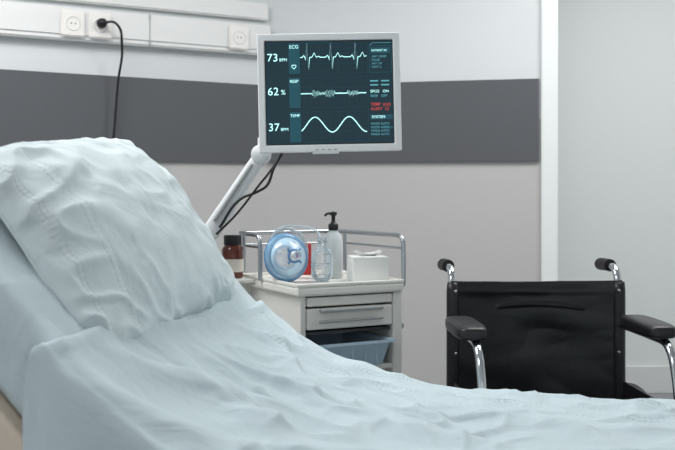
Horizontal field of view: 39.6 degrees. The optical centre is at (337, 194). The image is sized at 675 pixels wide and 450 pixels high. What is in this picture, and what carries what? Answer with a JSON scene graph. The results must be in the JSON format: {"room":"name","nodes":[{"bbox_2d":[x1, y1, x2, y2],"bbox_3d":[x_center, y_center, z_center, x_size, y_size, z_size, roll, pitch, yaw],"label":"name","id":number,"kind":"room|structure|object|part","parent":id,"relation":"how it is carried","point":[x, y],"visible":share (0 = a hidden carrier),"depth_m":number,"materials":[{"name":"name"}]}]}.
{"room":"hospital room","nodes":[
{"label":"hospital room","id":0,"kind":"room"},
{"bbox_2d":[0,0,269,272],"bbox_3d":[-1.767,-0.275,3.892,3.200,2.750,0.120,0,0,-28],"label":"wall","id":1,"kind":"structure","parent":0,"point":[205,184],"depth_m":4.40,"materials":[{"name":"paint"}]},
{"bbox_2d":[0,69,258,162],"bbox_3d":[-1.703,-0.346,3.848,3.070,0.378,0.018,0,0,-28],"label":"wall panel","id":2,"kind":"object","parent":1,"relation":"attached to","point":[167,119],"depth_m":4.27,"materials":[{"name":"grey"}]},
{"bbox_2d":[0,0,270,55],"bbox_3d":[-1.689,-0.803,3.832,3.080,0.253,0.058,0,0,-28],"label":"wall panel","id":3,"kind":"object","parent":1,"relation":"attached to","point":[20,20],"depth_m":4.27,"materials":[{"name":"white plastic"}]},
{"bbox_2d":[61,9,84,36],"bbox_3d":[-1.151,-0.748,4.084,0.104,0.115,0.015,0,0,-28],"label":"power socket","id":4,"kind":"object","parent":3,"relation":"attached to","point":[72,21],"depth_m":4.08,"materials":[{"name":"white plastic"}]},
{"bbox_2d":[89,12,111,39],"bbox_3d":[-1.046,-0.748,4.140,0.104,0.115,0.015,0,0,-29],"label":"power socket","id":5,"kind":"object","parent":3,"relation":"attached to","point":[96,32],"depth_m":4.13,"materials":[{"name":"white plastic"}]},
{"bbox_2d":[97,18,122,138],"bbox_3d":[-1.002,0.147,4.139,0.116,1.847,0.101,0,0,0],"label":"power cord","id":6,"kind":"object","parent":3,"relation":"attached to","point":[101,23],"visible":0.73,"depth_m":4.15,"materials":[{"name":"black rubber"}]},
{"bbox_3d":[-0.984,0.154,4.139,0.082,1.833,0.101,0,0,0],"label":"cord","id":7,"kind":"part","parent":6,"relation":"part of","materials":[{"name":"black plastic"}]},
{"bbox_2d":[229,25,248,49],"bbox_3d":[-0.468,-0.748,4.453,0.104,0.115,0.015,0,0,-28],"label":"power socket","id":8,"kind":"object","parent":3,"relation":"attached to","point":[238,35],"visible":1,"depth_m":4.45,"materials":[{"name":"white plastic"}]},
{"bbox_2d":[270,0,540,385],"bbox_3d":[0.317,-0.275,4.518,1.300,2.750,0.120,0,0,12],"label":"wall","id":9,"kind":"structure","parent":0,"point":[483,217],"depth_m":4.43,"materials":[{"name":"paint"}]},
{"bbox_2d":[269,78,538,162],"bbox_3d":[0.297,-0.346,4.452,1.290,0.378,0.018,0,0,12],"label":"wall panel","id":10,"kind":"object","parent":9,"relation":"attached to","point":[463,120],"depth_m":4.38,"materials":[{"name":"grey"}]},
{"bbox_2d":[541,0,557,280],"bbox_3d":[0.989,-0.275,4.375,0.075,2.750,0.190,0,0,12],"label":"trim","id":11,"kind":"structure","parent":9,"relation":"attached to","point":[549,8],"depth_m":4.28,"materials":[{"name":"white paint"}]},
{"bbox_2d":[558,0,674,365],"bbox_3d":[2.100,-0.275,5.280,3.000,2.750,0.120,0,0,0],"label":"door","id":12,"kind":"structure","parent":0,"point":[616,58],"depth_m":5.22,"materials":[{"name":"white paint"}]},
{"bbox_2d":[626,366,672,392],"bbox_3d":[1.900,1.025,5.210,2.600,0.150,0.020,0,0,0],"label":"baseboard","id":13,"kind":"structure","parent":12,"relation":"attached to","point":[652,379],"depth_m":5.20,"materials":[{"name":"white plastic"}]},
{"bbox_2d":[647,393,673,399],"bbox_3d":[0.000,1.150,1.600,7.200,0.100,7.600,0,0,0],"label":"floor","id":14,"kind":"structure","parent":0,"point":[655,395],"depth_m":5.14,"materials":[{"name":"plastic"}]},
{"bbox_2d":[206,137,271,239],"bbox_3d":[-0.292,0.407,2.880,0.585,1.385,0.310,0,0,0],"label":"monitor arm","id":15,"kind":"object","parent":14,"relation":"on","point":[240,186],"visible":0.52,"depth_m":2.88},
{"bbox_2d":[215,153,283,234],"bbox_3d":[-0.244,-0.040,2.866,0.256,0.325,0.020,0,0,0],"label":"cable","id":16,"kind":"object","parent":15,"relation":"attached to","point":[271,171],"depth_m":2.86,"materials":[{"name":"black rubber"}]},
{"bbox_2d":[257,32,401,153],"bbox_3d":[-0.025,-0.304,2.820,0.439,0.372,0.080,-1,0,-2],"label":"patient monitor","id":17,"kind":"object","parent":15,"relation":"attached to","point":[319,93],"visible":1,"depth_m":2.79,"materials":[{"name":"white"}]},
{"bbox_3d":[-0.129,-0.405,2.781,0.033,0.090,0.001,-1,0,-2],"label":"panel","id":18,"kind":"part","parent":17,"relation":"part of","materials":[{"name":"teal"}]},
{"bbox_3d":[-0.127,-0.303,2.781,0.033,0.090,0.001,-1,0,-2],"label":"panel","id":19,"kind":"part","parent":17,"relation":"part of","materials":[{"name":"teal"}]},
{"bbox_3d":[-0.124,-0.201,2.781,0.033,0.090,0.001,-1,0,-2],"label":"panel","id":20,"kind":"part","parent":17,"relation":"part of","materials":[{"name":"teal"}]},
{"bbox_3d":[0.091,-0.306,2.789,0.001,0.302,0.001,-1,0,-2],"label":"panel","id":21,"kind":"part","parent":17,"relation":"part of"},
{"bbox_3d":[0.127,-0.431,2.790,0.058,0.018,0.001,-1,0,-2],"label":"panel","id":22,"kind":"part","parent":17,"relation":"part of","materials":[{"name":"teal"}]},
{"bbox_3d":[0.131,-0.233,2.790,0.067,0.013,0.001,-1,0,-2],"label":"panel","id":23,"kind":"part","parent":17,"relation":"part of","materials":[{"name":"teal"}]},
{"bbox_2d":[237,229,405,372],"bbox_3d":[-0.092,0.608,2.887,0.455,0.985,0.447,0,0,-28],"label":"cart","id":24,"kind":"object","parent":14,"relation":"on","point":[309,306],"visible":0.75,"depth_m":2.77,"materials":[{"name":"white painted metal"},{"name":"chrome metal"},{"name":"black rubber"}]},
{"bbox_2d":[222,235,243,278],"bbox_3d":[-0.329,0.193,2.944,0.069,0.134,0.069,0,0,0],"label":"medicine bottle","id":25,"kind":"object","parent":24,"relation":"on","point":[232,251],"visible":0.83,"depth_m":2.92,"materials":[{"name":"orange glass"}]},
{"bbox_3d":[-0.302,0.201,3.021,0.012,0.158,0.012,0,0,-28],"label":"rail post","id":26,"kind":"part","parent":24,"relation":"part of","materials":[{"name":"silver metal"}]},
{"bbox_3d":[-0.161,0.201,3.096,0.012,0.158,0.012,0,0,-28],"label":"rail post","id":27,"kind":"part","parent":24,"relation":"part of","materials":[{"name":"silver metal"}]},
{"bbox_2d":[264,225,333,281],"bbox_3d":[-0.149,0.175,2.855,0.208,0.170,0.250,0,0,-30],"label":"resuscitator","id":28,"kind":"object","parent":24,"relation":"on","point":[298,250],"visible":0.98,"depth_m":2.79,"materials":[{"name":"blue plastic"}]},
{"bbox_2d":[264,233,307,281],"bbox_3d":[-0.153,0.186,2.800,0.145,0.145,0.030,0,-8,-30],"label":"mask","id":29,"kind":"object","parent":28,"relation":"on","point":[272,247],"depth_m":2.78,"materials":[{"name":"blue plastic"}]},
{"bbox_2d":[302,244,310,274],"bbox_3d":[-0.111,0.209,3.055,0.048,0.100,0.024,0,0,-11],"label":"box","id":30,"kind":"object","parent":24,"relation":"on","point":[308,269],"visible":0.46,"depth_m":3.05,"materials":[{"name":"red cardboard"}]},
{"bbox_3d":[-0.064,0.160,2.917,0.371,0.008,0.414,0,0,-28],"label":"rail","id":31,"kind":"part","parent":24,"relation":"part of","materials":[{"name":"silver metal"}]},
{"bbox_2d":[321,242,323,274],"bbox_3d":[-0.030,0.195,3.052,0.048,0.130,0.048,0,0,0],"label":"lotion bottle","id":32,"kind":"object","parent":24,"relation":"on","point":[322,249],"visible":0.15,"depth_m":3.04,"materials":[{"name":"white plastic"}]},
{"bbox_3d":[-0.061,0.188,2.911,0.377,0.145,0.434,0,0,-28],"label":"rail","id":33,"kind":"part","parent":24,"relation":"part of","materials":[{"name":"silver metal"}]},
{"bbox_2d":[324,211,342,278],"bbox_3d":[-0.013,0.155,2.931,0.058,0.209,0.058,0,0,0],"label":"pump bottle","id":34,"kind":"object","parent":24,"relation":"on","point":[334,242],"visible":0.95,"depth_m":2.91,"materials":[{"name":"white plastic"}]},
{"bbox_3d":[0.024,0.201,3.138,0.012,0.158,0.012,0,0,-28],"label":"rail post","id":35,"kind":"part","parent":24,"relation":"part of","materials":[{"name":"silver metal"}]},
{"bbox_3d":[0.035,0.354,2.728,0.280,0.060,0.018,0,0,-28],"label":"drawer","id":36,"kind":"part","parent":24,"relation":"part of","materials":[{"name":"white"}]},
{"bbox_3d":[0.035,0.305,2.728,0.280,0.026,0.018,0,0,-28],"label":"drawer","id":37,"kind":"part","parent":24,"relation":"part of","materials":[{"name":"white"}]},
{"bbox_2d":[306,331,394,364],"bbox_3d":[-0.020,0.462,2.831,0.264,0.077,0.310,0,0,-28],"label":"storage bin","id":38,"kind":"object","parent":24,"relation":"on","point":[365,346],"visible":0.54,"depth_m":2.75,"materials":[{"name":"blue plastic"}]},
{"bbox_3d":[0.042,0.361,2.715,0.210,0.007,0.011,0,0,-28],"label":"handle","id":39,"kind":"part","parent":24,"relation":"part of","materials":[{"name":"grey metal"}]},
{"bbox_3d":[0.042,0.330,2.714,0.210,0.012,0.014,0,0,-28],"label":"handle","id":40,"kind":"part","parent":24,"relation":"part of","materials":[{"name":"grey metal"}]},
{"bbox_2d":[347,250,388,281],"bbox_3d":[0.092,0.213,2.851,0.110,0.093,0.100,0,0,-10],"label":"tissue box","id":41,"kind":"object","parent":24,"relation":"on","point":[370,266],"visible":0.96,"depth_m":2.80,"materials":[{"name":"white cardboard"}]},
{"bbox_2d":[374,361,391,368],"bbox_3d":[-0.054,0.507,2.895,0.285,0.015,0.385,0,0,-28],"label":"shelf","id":42,"kind":"object","parent":24,"relation":"attached to","point":[386,364],"depth_m":2.78,"materials":[{"name":"white"}]},
{"bbox_3d":[0.172,0.634,2.809,0.032,0.692,0.038,0,0,-28],"label":"post","id":43,"kind":"part","parent":24,"relation":"part of","materials":[{"name":"white metal"}]},
{"bbox_2d":[0,218,674,449],"bbox_3d":[0.283,0.499,1.736,2.241,1.202,1.003,0,0,16],"label":"hospital bed","id":44,"kind":"object","parent":14,"relation":"on","point":[232,374],"visible":0.85,"depth_m":1.67,"materials":[{"name":"grey fabric"}]},
{"bbox_3d":[0.259,0.342,1.761,2.179,0.653,0.930,0,0,16],"label":"mattress frame","id":45,"kind":"part","parent":44,"relation":"part of","materials":[{"name":"beige"}]},
{"bbox_2d":[0,137,236,340],"bbox_3d":[-0.460,0.088,1.985,0.342,0.453,0.746,0,0,11],"label":"pillow","id":46,"kind":"object","parent":44,"relation":"on","point":[115,235],"visible":0.8,"depth_m":1.78,"materials":[{"name":"white fabric"}]},
{"bbox_3d":[0.269,0.249,1.758,2.139,0.702,0.900,0,0,16],"label":"mattress","id":47,"kind":"part","parent":44,"relation":"part of","materials":[{"name":"grey fabric"}]},
{"bbox_2d":[437,258,674,399],"bbox_3d":[0.589,0.647,2.629,0.680,0.906,0.818,0,0,-3],"label":"wheelchair","id":48,"kind":"object","parent":14,"relation":"on","point":[552,337],"visible":0.73,"depth_m":2.77,"materials":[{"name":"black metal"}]},
{"bbox_3d":[0.333,0.552,2.801,0.023,0.696,0.152,0,0,-3],"label":"post","id":49,"kind":"part","parent":48,"relation":"part of","materials":[{"name":"silver metal"}]},
{"bbox_3d":[0.826,0.552,2.827,0.023,0.696,0.152,0,0,-3],"label":"post","id":50,"kind":"part","parent":48,"relation":"part of","materials":[{"name":"silver metal"}]},
{"bbox_3d":[0.839,0.605,2.593,0.008,0.130,0.260,0,0,-3],"label":"panel","id":51,"kind":"part","parent":48,"relation":"part of","materials":[{"name":"black plastic"}]}
]}

